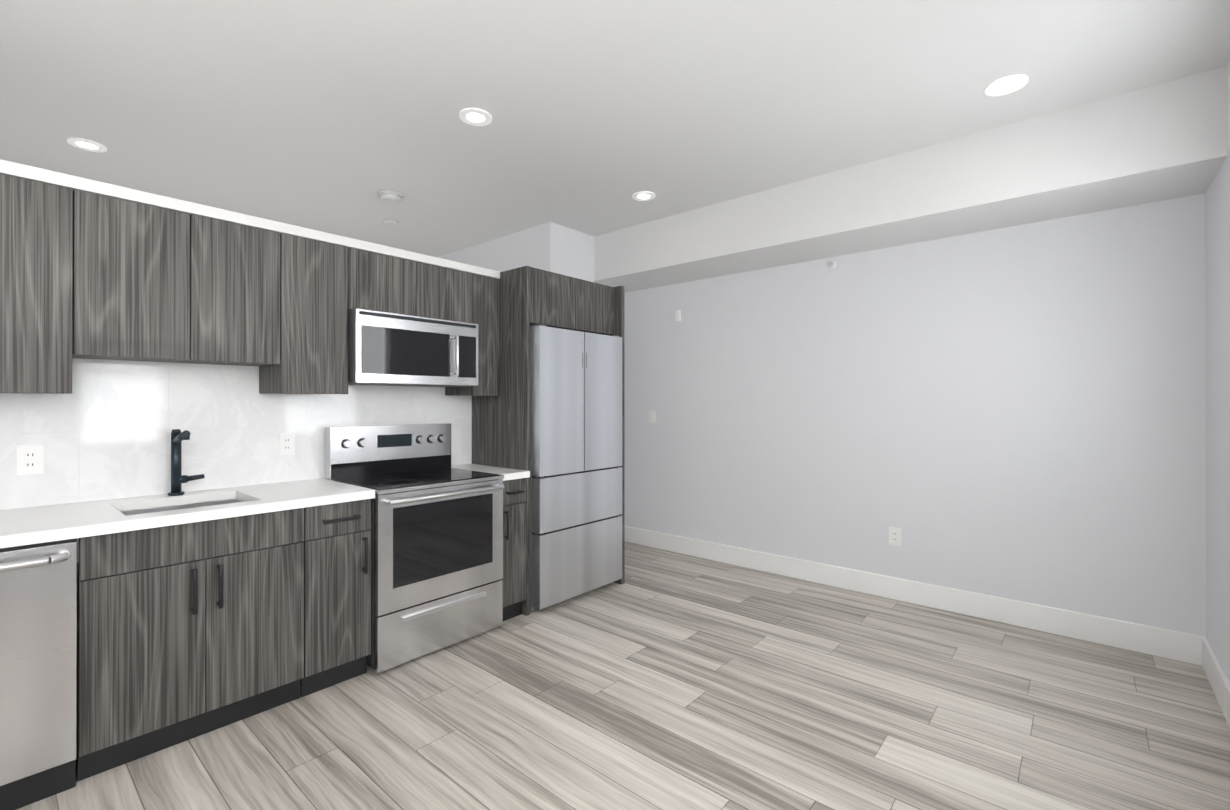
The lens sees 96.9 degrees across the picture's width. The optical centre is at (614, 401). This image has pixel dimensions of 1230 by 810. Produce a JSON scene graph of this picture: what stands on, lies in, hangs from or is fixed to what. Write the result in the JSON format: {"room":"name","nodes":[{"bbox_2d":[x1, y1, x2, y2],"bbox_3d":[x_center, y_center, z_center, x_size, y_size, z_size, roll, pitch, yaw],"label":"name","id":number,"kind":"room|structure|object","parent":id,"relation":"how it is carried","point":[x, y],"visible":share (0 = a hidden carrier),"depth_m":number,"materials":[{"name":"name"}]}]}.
{"room":"kitchen","nodes":[
{"label":"kitchen","id":0,"kind":"room"},
{"bbox_2d":[11,222,593,562],"bbox_3d":[-2.478,-0.052,4.201,2.720,2.800,5.000,0,0,41],"label":"wall","id":1,"kind":"structure","parent":0,"point":[555,248],"depth_m":4.62,"materials":[{"name":"grey paint"}]},
{"bbox_2d":[0,159,79,393],"bbox_3d":[-2.388,-0.450,1.954,0.316,0.828,0.609,0,0,41],"label":"upper cabinet","id":2,"kind":"object","parent":1,"relation":"attached to","point":[40,208],"depth_m":2.01,"materials":[{"name":"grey wood"}]},
{"bbox_2d":[80,177,195,362],"bbox_3d":[-2.071,-0.524,2.323,0.316,0.678,0.358,0,0,41],"label":"upper cabinet","id":3,"kind":"object","parent":1,"relation":"attached to","point":[91,269],"depth_m":2.22,"materials":[{"name":"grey wood"}]},
{"bbox_2d":[0,359,471,509],"bbox_3d":[-2.037,0.123,2.616,0.010,0.612,3.165,0,0,41],"label":"tile backsplash","id":4,"kind":"structure","parent":1,"relation":"attached to","point":[103,430],"depth_m":2.57,"materials":[{"name":"white tile"}]},
{"bbox_2d":[16,445,43,474],"bbox_3d":[-2.372,0.234,2.212,0.008,0.118,0.075,0,0,41],"label":"outlet","id":5,"kind":"object","parent":4,"relation":"attached to","point":[29,459],"visible":1,"depth_m":2.21,"materials":[{"name":"white plastic"}]},
{"bbox_2d":[279,433,294,454],"bbox_3d":[-1.760,0.226,2.925,0.008,0.118,0.075,0,0,41],"label":"outlet","id":6,"kind":"object","parent":4,"relation":"attached to","point":[286,443],"visible":1,"depth_m":2.92,"materials":[{"name":"white plastic"}]},
{"bbox_2d":[195,203,283,366],"bbox_3d":[-1.841,-0.524,2.592,0.316,0.678,0.349,0,0,41],"label":"upper cabinet","id":7,"kind":"object","parent":1,"relation":"attached to","point":[240,257],"depth_m":2.49,"materials":[{"name":"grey wood"}]},
{"bbox_2d":[259,223,351,393],"bbox_3d":[-1.622,-0.454,2.846,0.316,0.818,0.317,0,0,41],"label":"upper cabinet","id":8,"kind":"object","parent":1,"relation":"attached to","point":[317,264],"depth_m":2.74,"materials":[{"name":"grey wood"}]},
{"bbox_2d":[352,238,419,316],"bbox_3d":[-1.393,-0.678,3.114,0.316,0.368,0.381,0,0,41],"label":"upper cabinet","id":9,"kind":"object","parent":1,"relation":"attached to","point":[384,278],"depth_m":3.01,"materials":[{"name":"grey wood"}]},
{"bbox_2d":[348,308,477,386],"bbox_3d":[-1.223,-0.292,3.217,0.434,0.387,0.754,0,0,41],"label":"microwave","id":10,"kind":"object","parent":9,"relation":"attached to","point":[388,349],"visible":0.98,"depth_m":3.06,"materials":[{"name":"silver metal"}]},
{"bbox_2d":[420,254,475,323],"bbox_3d":[-1.145,-0.678,3.403,0.316,0.368,0.382,0,0,41],"label":"upper cabinet","id":11,"kind":"object","parent":1,"relation":"attached to","point":[447,287],"depth_m":3.31,"materials":[{"name":"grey wood"}]},
{"bbox_2d":[445,266,499,395],"bbox_3d":[-0.950,-0.452,3.630,0.316,0.818,0.209,0,0,41],"label":"upper cabinet","id":12,"kind":"object","parent":1,"relation":"attached to","point":[487,280],"depth_m":3.54,"materials":[{"name":"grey wood"}]},
{"bbox_2d":[0,0,1229,257],"bbox_3d":[-1.017,-1.494,2.949,6.570,0.080,5.240,0,0,41],"label":"ceiling","id":13,"kind":"structure","parent":0,"point":[330,116],"depth_m":2.56,"materials":[{"name":"white paint"}]},
{"bbox_2d":[67,137,106,151],"bbox_3d":[-2.981,-1.450,3.080,0.163,0.008,0.163,0,0,35],"label":"recessed light","id":14,"kind":"object","parent":13,"relation":"in","point":[81,143],"depth_m":3.07,"materials":[{"name":"white plastic"}]},
{"bbox_2d":[377,190,402,204],"bbox_3d":[-1.577,-1.429,3.825,0.170,0.048,0.170,0,0,41],"label":"smoke detector","id":15,"kind":"object","parent":13,"relation":"attached to","point":[390,197],"visible":1,"depth_m":3.78,"materials":[{"name":"white plastic"}]},
{"bbox_2d":[383,219,398,226],"bbox_3d":[-1.804,-1.437,4.389,0.120,0.030,0.120,0,0,41],"label":"detector","id":16,"kind":"object","parent":13,"relation":"attached to","point":[390,223],"visible":1,"depth_m":4.36,"materials":[{"name":"white plastic"}]},
{"bbox_2d":[459,108,491,125],"bbox_3d":[-0.710,-1.450,2.777,0.163,0.008,0.163,0,0,35],"label":"recessed light","id":17,"kind":"object","parent":13,"relation":"in","point":[472,116],"depth_m":2.77,"materials":[{"name":"white plastic"}]},
{"bbox_2d":[632,191,654,200],"bbox_3d":[0.202,-1.449,3.840,0.163,0.008,0.163,0,0,35],"label":"recessed light","id":18,"kind":"object","parent":13,"relation":"in","point":[642,195],"depth_m":3.84,"materials":[{"name":"white plastic"}]},
{"bbox_2d":[985,74,1028,95],"bbox_3d":[1.794,-1.451,2.500,0.163,0.008,0.163,0,0,35],"label":"recessed light","id":19,"kind":"object","parent":13,"relation":"in","point":[1005,85],"depth_m":2.49,"materials":[{"name":"white"}]},
{"bbox_2d":[16,542,1229,809],"bbox_3d":[-1.017,1.371,2.945,6.570,0.050,5.240,0,0,41],"label":"floor","id":20,"kind":"structure","parent":0,"point":[664,680],"depth_m":2.29,"materials":[{"name":"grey wood"}]},
{"bbox_2d":[0,538,76,809],"bbox_3d":[-2.252,0.908,1.831,0.666,0.872,0.594,0,0,41],"label":"dishwasher","id":21,"kind":"object","parent":20,"relation":"on","point":[38,669],"visible":0.9,"depth_m":1.82,"materials":[{"name":"silver metal"}]},
{"bbox_2d":[76,530,307,780],"bbox_3d":[-1.858,1.015,2.369,0.596,0.660,0.723,0,0,41],"label":"base cabinet","id":22,"kind":"object","parent":20,"relation":"on","point":[187,631],"depth_m":2.12,"materials":[{"name":"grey wood"}]},
{"bbox_2d":[256,499,370,694],"bbox_3d":[-1.522,0.908,2.761,0.596,0.874,0.301,0,0,41],"label":"base cabinet","id":23,"kind":"object","parent":20,"relation":"on","point":[336,537],"depth_m":2.55,"materials":[{"name":"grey wood"}]},
{"bbox_2d":[325,423,503,672],"bbox_3d":[-1.122,0.743,3.127,0.676,1.205,0.760,0,0,41],"label":"range","id":24,"kind":"object","parent":20,"relation":"on","point":[436,529],"visible":0.94,"depth_m":2.98,"materials":[{"name":"silver metal"}]},
{"bbox_2d":[501,478,525,620],"bbox_3d":[-0.851,0.909,3.542,0.596,0.874,0.209,0,0,41],"label":"base cabinet","id":25,"kind":"object","parent":20,"relation":"on","point":[514,491],"depth_m":3.36,"materials":[{"name":"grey wood"}]},
{"bbox_2d":[0,464,529,548],"bbox_3d":[-1.800,0.449,2.411,0.631,0.039,3.163,0,0,41],"label":"countertop","id":26,"kind":"structure","parent":25,"relation":"on","point":[31,525],"depth_m":2.24,"materials":[{"name":"white stone"}]},
{"bbox_2d":[121,499,242,515],"bbox_3d":[-1.844,0.567,2.351,0.392,0.196,0.462,0,0,41],"label":"sink","id":27,"kind":"object","parent":26,"relation":"in","point":[167,508],"depth_m":2.48,"materials":[{"name":"silver metal"}]},
{"bbox_2d":[168,429,204,495],"bbox_3d":[-1.939,0.277,2.494,0.230,0.304,0.136,0,0,41],"label":"faucet","id":28,"kind":"object","parent":26,"relation":"on","point":[178,437],"visible":1,"depth_m":2.51,"materials":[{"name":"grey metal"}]},
{"bbox_2d":[472,266,624,615],"bbox_3d":[-0.468,0.245,3.934,0.668,2.205,0.878,0,0,41],"label":"surround","id":29,"kind":"object","parent":20,"relation":"on","point":[530,296],"visible":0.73,"depth_m":3.58,"materials":[{"name":"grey wood"}]},
{"bbox_2d":[530,324,621,610],"bbox_3d":[-0.456,0.431,3.918,0.656,1.832,0.802,0,0,41],"label":"refrigerator","id":30,"kind":"object","parent":20,"relation":"on","point":[575,462],"visible":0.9,"depth_m":3.63,"materials":[{"name":"silver metal"}]},
{"bbox_2d":[594,66,1226,291],"bbox_3d":[1.321,-1.258,3.868,3.980,0.390,0.560,0,0,41],"label":"soffit","id":31,"kind":"structure","parent":0,"point":[1161,142],"depth_m":3.06,"materials":[{"name":"white paint"}]},
{"bbox_2d":[625,193,1205,636],"bbox_3d":[1.561,-0.053,4.108,4.170,2.800,0.120,0,0,41],"label":"wall","id":32,"kind":"structure","parent":0,"point":[1015,413],"depth_m":3.48,"materials":[{"name":"grey paint"}]},
{"bbox_2d":[649,410,655,422],"bbox_3d":[0.350,0.139,5.061,0.075,0.118,0.008,0,0,41],"label":"light switch","id":33,"kind":"object","parent":32,"relation":"attached to","point":[652,416],"visible":1,"depth_m":5.06,"materials":[{"name":"white plastic"}]},
{"bbox_2d":[676,310,680,320],"bbox_3d":[0.564,-0.769,4.871,0.045,0.095,0.022,0,0,41],"label":"sensor","id":34,"kind":"object","parent":32,"relation":"attached to","point":[678,315],"visible":1,"depth_m":4.86,"materials":[{"name":"white plastic"}]},
{"bbox_2d":[827,260,835,268],"bbox_3d":[1.577,-1.008,3.982,0.060,0.060,0.052,0,0,41],"label":"sprinkler","id":35,"kind":"object","parent":32,"relation":"attached to","point":[831,264],"visible":1,"depth_m":3.99,"materials":[{"name":"white plastic"}]},
{"bbox_2d":[889,527,900,545],"bbox_3d":[1.910,0.917,3.722,0.075,0.118,0.008,0,0,41],"label":"outlet","id":36,"kind":"object","parent":32,"relation":"attached to","point":[894,536],"visible":1,"depth_m":3.72,"materials":[{"name":"white plastic"}]},
{"bbox_2d":[625,526,1196,664],"bbox_3d":[1.489,1.272,4.075,3.960,0.150,0.020,0,0,41],"label":"baseboard","id":37,"kind":"structure","parent":32,"relation":"attached to","point":[1171,644],"depth_m":3.49,"materials":[{"name":"white"}]},
{"bbox_2d":[1205,60,1229,681],"bbox_3d":[1.391,-0.058,0.801,0.120,2.800,5.120,0,0,41],"label":"wall","id":38,"kind":"structure","parent":0,"point":[1217,286],"depth_m":2.52,"materials":[{"name":"grey paint"}]},
{"bbox_2d":[1197,635,1229,727],"bbox_3d":[1.377,1.267,0.890,0.020,0.150,5.000,0,0,41],"label":"baseboard","id":39,"kind":"structure","parent":38,"relation":"attached to","point":[1218,680],"depth_m":2.50,"materials":[{"name":"white wood"}]}
]}

